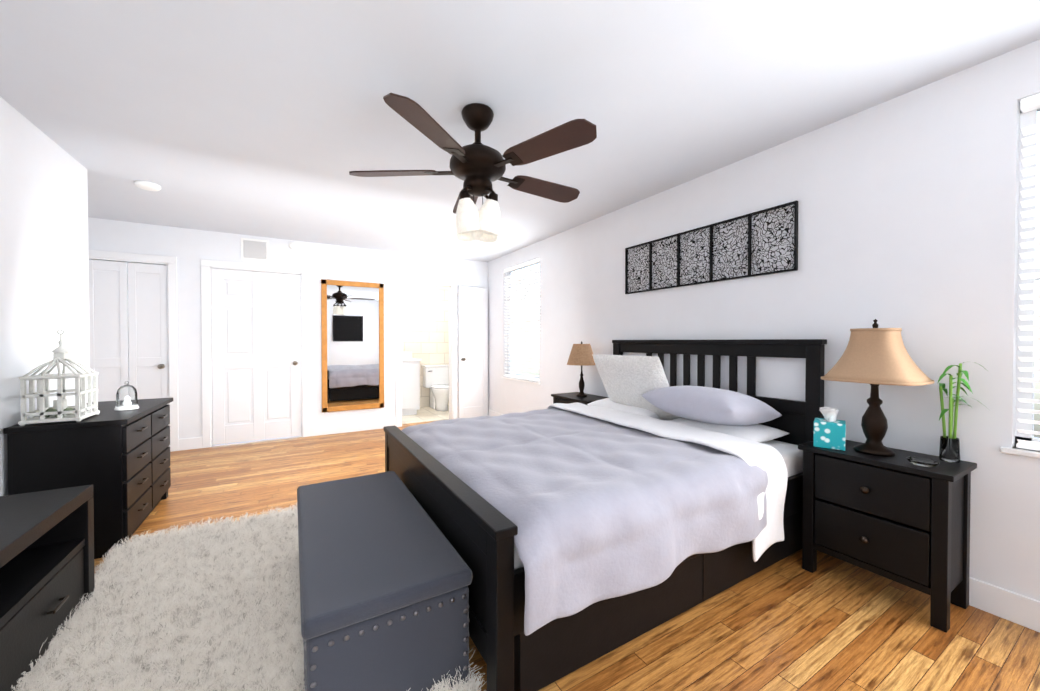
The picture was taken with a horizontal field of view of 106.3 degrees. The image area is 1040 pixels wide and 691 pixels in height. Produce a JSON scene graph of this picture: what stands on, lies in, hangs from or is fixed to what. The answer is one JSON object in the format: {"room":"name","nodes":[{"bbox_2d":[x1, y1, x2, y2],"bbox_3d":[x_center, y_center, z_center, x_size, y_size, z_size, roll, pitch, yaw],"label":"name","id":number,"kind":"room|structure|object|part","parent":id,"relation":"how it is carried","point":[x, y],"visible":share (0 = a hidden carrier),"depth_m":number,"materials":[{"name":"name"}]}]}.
{"room":"bedroom","nodes":[
{"label":"bedroom","id":0,"kind":"room"},
{"bbox_2d":[0,97,89,495],"bbox_3d":[-1.787,-0.025,0.336,0.140,2.500,5.860,0,1,-30],"label":"wall","id":1,"kind":"structure","parent":0,"point":[44,277],"depth_m":2.31,"materials":[{"name":"paint"}]},
{"bbox_2d":[88,217,487,438],"bbox_3d":[-2.657,-0.079,5.131,4.870,2.500,0.140,0,1,-30],"label":"wall","id":2,"kind":"structure","parent":0,"point":[189,249],"depth_m":4.94,"materials":[{"name":"paint"}]},
{"bbox_2d":[89,260,168,446],"bbox_3d":[-4.187,0.140,4.165,0.642,2.055,0.101,0,1,-30],"label":"closet door","id":3,"kind":"structure","parent":2,"relation":"in","point":[128,321],"depth_m":4.18,"materials":[{"name":"paint"}]},
{"bbox_2d":[88,250,178,451],"bbox_3d":[-4.215,0.099,4.212,0.820,2.165,0.160,0,1,-30],"label":"door frame","id":4,"kind":"structure","parent":2,"relation":"attached to","point":[170,262],"depth_m":4.33,"materials":[{"name":"paint"}]},
{"bbox_2d":[201,259,308,447],"bbox_3d":[-3.213,0.092,4.797,1.080,2.165,0.160,0,1,-30],"label":"door frame","id":5,"kind":"structure","parent":2,"relation":"attached to","point":[206,349],"depth_m":4.55,"materials":[{"name":"paint"}]},
{"bbox_2d":[241,238,268,261],"bbox_3d":[-3.200,-1.154,4.710,0.280,0.260,0.014,0,1,-30],"label":"air vent","id":6,"kind":"object","parent":2,"relation":"in","point":[254,249],"visible":1,"depth_m":4.70,"materials":[{"name":"white plastic"}]},
{"bbox_2d":[211,268,300,444],"bbox_3d":[-3.184,0.132,4.747,0.902,2.062,0.106,0,1,-30],"label":"entry door","id":7,"kind":"structure","parent":2,"relation":"in","point":[256,356],"depth_m":4.74,"materials":[{"name":"paint"}]},
{"bbox_2d":[288,242,295,248],"bbox_3d":[-2.858,-1.256,4.896,0.090,0.090,0.036,0,1,-30],"label":"smoke detector","id":8,"kind":"object","parent":2,"relation":"attached to","point":[291,245],"visible":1,"depth_m":4.88,"materials":[{"name":"white plastic"}]},
{"bbox_2d":[321,279,383,412],"bbox_3d":[-2.244,0.004,5.267,0.780,1.730,0.035,0,1,-30],"label":"wall mirror","id":9,"kind":"object","parent":2,"relation":"attached to","point":[352,332],"visible":0.94,"depth_m":5.25,"materials":[{"name":"brown wood"}]},
{"bbox_2d":[309,418,395,436],"bbox_3d":[-2.242,1.104,5.296,1.100,0.130,0.015,0,1,-30],"label":"baseboard","id":10,"kind":"structure","parent":2,"relation":"attached to","point":[372,424],"depth_m":5.26,"materials":[{"name":"paint"}]},
{"bbox_2d":[395,275,457,426],"bbox_3d":[-1.403,0.080,5.852,0.930,2.165,0.160,0,1,-30],"label":"door frame","id":11,"kind":"structure","parent":2,"relation":"attached to","point":[453,371],"depth_m":5.90,"materials":[{"name":"paint"}]},
{"bbox_2d":[458,286,487,417],"bbox_3d":[-0.717,0.119,6.099,0.485,2.058,0.102,0,1,-30],"label":"door leaf","id":12,"kind":"structure","parent":2,"relation":"in","point":[472,351],"depth_m":6.10,"materials":[{"name":"paint"}]},
{"bbox_2d":[402,283,448,407],"bbox_3d":[-2.102,-0.101,7.098,1.930,2.500,0.140,0,1,-30],"label":"wall","id":13,"kind":"structure","parent":0,"point":[425,324],"depth_m":7.22,"materials":[{"name":"paint"}]},
{"bbox_2d":[0,0,1039,261],"bbox_3d":[-1.317,-1.364,2.957,5.010,0.120,9.940,0,1,-30],"label":"ceiling","id":14,"kind":"structure","parent":0,"point":[272,118],"depth_m":1.97,"materials":[{"name":"paint"}]},
{"bbox_2d":[134,180,160,190],"bbox_3d":[-3.015,-1.288,3.160,0.160,0.036,0.160,0,1,-30],"label":"smoke detector","id":15,"kind":"object","parent":14,"relation":"attached to","point":[147,185],"visible":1,"depth_m":3.12,"materials":[{"name":"white plastic"}]},
{"bbox_2d":[349,93,596,242],"bbox_3d":[-0.194,-0.948,2.207,1.350,0.696,1.387,0,1,-30],"label":"ceiling fan","id":16,"kind":"object","parent":14,"relation":"hanging from","point":[477,167],"visible":1,"depth_m":2.06,"materials":[{"name":"brown wood"}]},
{"bbox_2d":[94,405,1039,690],"bbox_3d":[-1.080,1.258,2.581,5.010,0.125,9.000,0,1,-30],"label":"floor","id":17,"kind":"structure","parent":0,"point":[790,623],"depth_m":1.67,"materials":[{"name":"brown wood"}]},
{"bbox_2d":[0,484,94,690],"bbox_3d":[-1.846,0.926,1.135,0.512,0.580,1.200,0,1,-30],"label":"tv stand","id":18,"kind":"object","parent":17,"relation":"on","point":[47,580],"visible":0.96,"depth_m":1.49,"materials":[{"name":"black wood"}]},
{"bbox_2d":[3,398,172,558],"bbox_3d":[-2.707,0.810,2.564,0.477,0.780,1.004,0,1,-30],"label":"dresser","id":19,"kind":"object","parent":17,"relation":"on","point":[119,461],"visible":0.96,"depth_m":2.22,"materials":[{"name":"black wood"}]},
{"bbox_2d":[18,329,99,425],"bbox_3d":[-2.605,0.167,2.217,0.230,0.517,0.260,0,1,-30],"label":"birdcage","id":20,"kind":"object","parent":19,"relation":"on","point":[60,410],"visible":1,"depth_m":2.16,"materials":[{"name":"white metal"}]},
{"bbox_2d":[114,381,138,410],"bbox_3d":[-2.590,0.327,2.569,0.120,0.185,0.118,0,1,-30],"label":"cloche","id":21,"kind":"object","parent":19,"relation":"on","point":[127,404],"visible":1,"depth_m":2.56,"materials":[{"name":"glass"}]},
{"bbox_2d":[11,504,486,690],"bbox_3d":[-1.054,1.203,1.495,1.356,0.013,2.535,0,1,-30],"label":"rug","id":22,"kind":"object","parent":17,"relation":"on","point":[206,606],"visible":0.6,"depth_m":1.59,"materials":[{"name":"white carpet"}]},
{"bbox_2d":[297,471,472,690],"bbox_3d":[-0.685,0.987,1.732,0.518,0.445,1.208,0,1,-30],"label":"bench","id":23,"kind":"object","parent":22,"relation":"on","point":[385,574],"visible":1,"depth_m":1.30,"materials":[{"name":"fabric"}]},
{"bbox_2d":[402,352,420,415],"bbox_3d":[-2.235,0.621,6.471,1.040,1.070,0.624,0,1,-30],"label":"bathroom vanity","id":24,"kind":"object","parent":17,"relation":"on","point":[410,385],"visible":0.27,"depth_m":6.41,"materials":[{"name":"paint"}]},
{"bbox_2d":[422,364,448,410],"bbox_3d":[-1.420,0.755,6.979,0.470,0.790,0.750,0,1,-30],"label":"toilet","id":25,"kind":"object","parent":17,"relation":"on","point":[436,379],"visible":0.9,"depth_m":7.05,"materials":[{"name":"ceramic"}]},
{"bbox_2d":[551,392,608,404],"bbox_3d":[0.624,0.849,3.955,0.368,0.670,0.591,0,1,-30],"label":"nightstand","id":26,"kind":"object","parent":17,"relation":"on","point":[568,398],"visible":0.19,"depth_m":3.94,"materials":[{"name":"black wood"}]},
{"bbox_2d":[567,341,594,396],"bbox_3d":[0.624,0.234,3.945,0.300,0.560,0.300,0,1,-30],"label":"lamp","id":27,"kind":"object","parent":26,"relation":"on","point":[581,355],"visible":1,"depth_m":3.85,"materials":[{"name":"beige fabric"}]},
{"bbox_2d":[383,339,826,690],"bbox_3d":[0.432,0.581,2.498,2.181,1.240,1.852,0,1,-30],"label":"bed","id":28,"kind":"object","parent":17,"relation":"on","point":[644,497],"visible":1,"depth_m":1.75,"materials":[{"name":"black wood"}]},
{"bbox_3d":[0.435,0.739,2.498,2.048,0.255,1.600,0,1,-30],"label":"mattress","id":29,"kind":"part","parent":28,"relation":"part of","materials":[{"name":"white fabric"}]},
{"bbox_2d":[401,408,767,635],"bbox_3d":[0.169,0.723,2.346,1.432,0.377,1.854,0,1,-30],"label":"duvet","id":30,"kind":"object","parent":28,"relation":"on","point":[596,507],"depth_m":1.66,"materials":[{"name":"grey fabric"}]},
{"bbox_2d":[587,398,666,419],"bbox_3d":[0.948,0.516,3.211,0.525,0.167,0.737,0,1,-30],"label":"pillow","id":31,"kind":"object","parent":28,"relation":"on","point":[640,408],"depth_m":2.97,"materials":[{"name":"white fabric"}]},
{"bbox_2d":[641,386,781,425],"bbox_3d":[1.238,0.393,2.592,0.553,0.251,0.766,0,1,-30],"label":"pillow","id":32,"kind":"object","parent":28,"relation":"on","point":[695,405],"depth_m":2.43,"materials":[{"name":"grey fabric"}]},
{"bbox_2d":[670,418,789,442],"bbox_3d":[1.326,0.543,2.564,0.483,0.117,0.676,0,1,-30],"label":"pillow","id":33,"kind":"object","parent":28,"relation":"on","point":[777,430],"depth_m":2.40,"materials":[{"name":"white fabric"}]},
{"bbox_2d":[798,440,976,632],"bbox_3d":[1.794,0.872,1.949,0.368,0.670,0.576,0,1,-30],"label":"nightstand","id":34,"kind":"object","parent":17,"relation":"on","point":[899,517],"visible":0.92,"depth_m":1.80,"materials":[{"name":"black wood"}]},
{"bbox_2d":[813,407,845,450],"bbox_3d":[1.644,0.433,2.071,0.130,0.204,0.130,1,1,40],"label":"tissue box","id":35,"kind":"object","parent":34,"relation":"on","point":[829,431],"visible":1,"depth_m":2.03,"materials":[{"name":"cardboard"}]},
{"bbox_2d":[821,319,934,456],"bbox_3d":[1.779,0.201,1.956,0.386,0.670,0.386,0,1,-30],"label":"lamp","id":36,"kind":"object","parent":34,"relation":"on","point":[875,357],"visible":1,"depth_m":1.89,"materials":[{"name":"beige fabric"}]},
{"bbox_2d":[907,457,938,466],"bbox_3d":[1.823,0.528,1.765,0.104,0.020,0.102,0,1,-30],"label":"glass dish","id":37,"kind":"object","parent":34,"relation":"on","point":[924,464],"visible":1,"depth_m":1.75,"materials":[{"name":"white"}]},
{"bbox_2d":[937,362,982,462],"bbox_3d":[2.026,0.306,1.794,0.268,0.465,0.153,0,1,-30],"label":"bamboo plant","id":38,"kind":"object","parent":34,"relation":"on","point":[949,447],"visible":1,"depth_m":1.80,"materials":[{"name":"green plant"}]},
{"bbox_2d":[488,39,1039,600],"bbox_3d":[0.787,-0.068,4.199,0.140,2.500,9.940,0,1,-30],"label":"wall","id":39,"kind":"structure","parent":0,"point":[908,205],"depth_m":2.14,"materials":[{"name":"paint"}]},
{"bbox_2d":[502,263,540,384],"bbox_3d":[0.035,-0.320,5.425,0.120,1.625,1.040,0,1,-30],"label":"window","id":40,"kind":"structure","parent":39,"relation":"in","point":[536,265],"depth_m":5.46,"materials":[{"name":"paint"}]},
{"bbox_2d":[504,258,538,381],"bbox_3d":[0.027,-0.332,5.420,0.050,1.593,0.964,0,1,-30],"label":"window blind","id":41,"kind":"object","parent":40,"relation":"attached to","point":[523,265],"visible":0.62,"depth_m":5.39,"materials":[{"name":"white plastic"}]},
{"bbox_2d":[625,200,797,293],"bbox_3d":[1.360,-0.692,3.050,0.030,0.434,1.449,0,1,-30],"label":"panels","id":42,"kind":"object","parent":39,"relation":"attached to","point":[749,233],"visible":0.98,"depth_m":2.87,"materials":[{"name":"black metal"}]},
{"bbox_2d":[488,409,1039,632],"bbox_3d":[1.313,1.129,3.153,0.019,0.130,7.300,0,1,-30],"label":"baseboard","id":43,"kind":"structure","parent":39,"relation":"attached to","point":[1019,609],"depth_m":1.72,"materials":[{"name":"paint"}]},
{"bbox_2d":[1000,108,1039,458],"bbox_3d":[2.473,-0.292,1.246,0.120,1.545,1.165,0,1,-30],"label":"window","id":44,"kind":"structure","parent":39,"relation":"in","point":[1029,118],"depth_m":1.71,"materials":[{"name":"paint"}]},
{"bbox_2d":[1016,94,1039,450],"bbox_3d":[2.464,-0.304,1.241,0.050,1.513,1.089,0,1,-30],"label":"window blind","id":45,"kind":"object","parent":44,"relation":"attached to","point":[1031,103],"visible":1,"depth_m":1.68,"materials":[{"name":"white plastic"}]}
]}

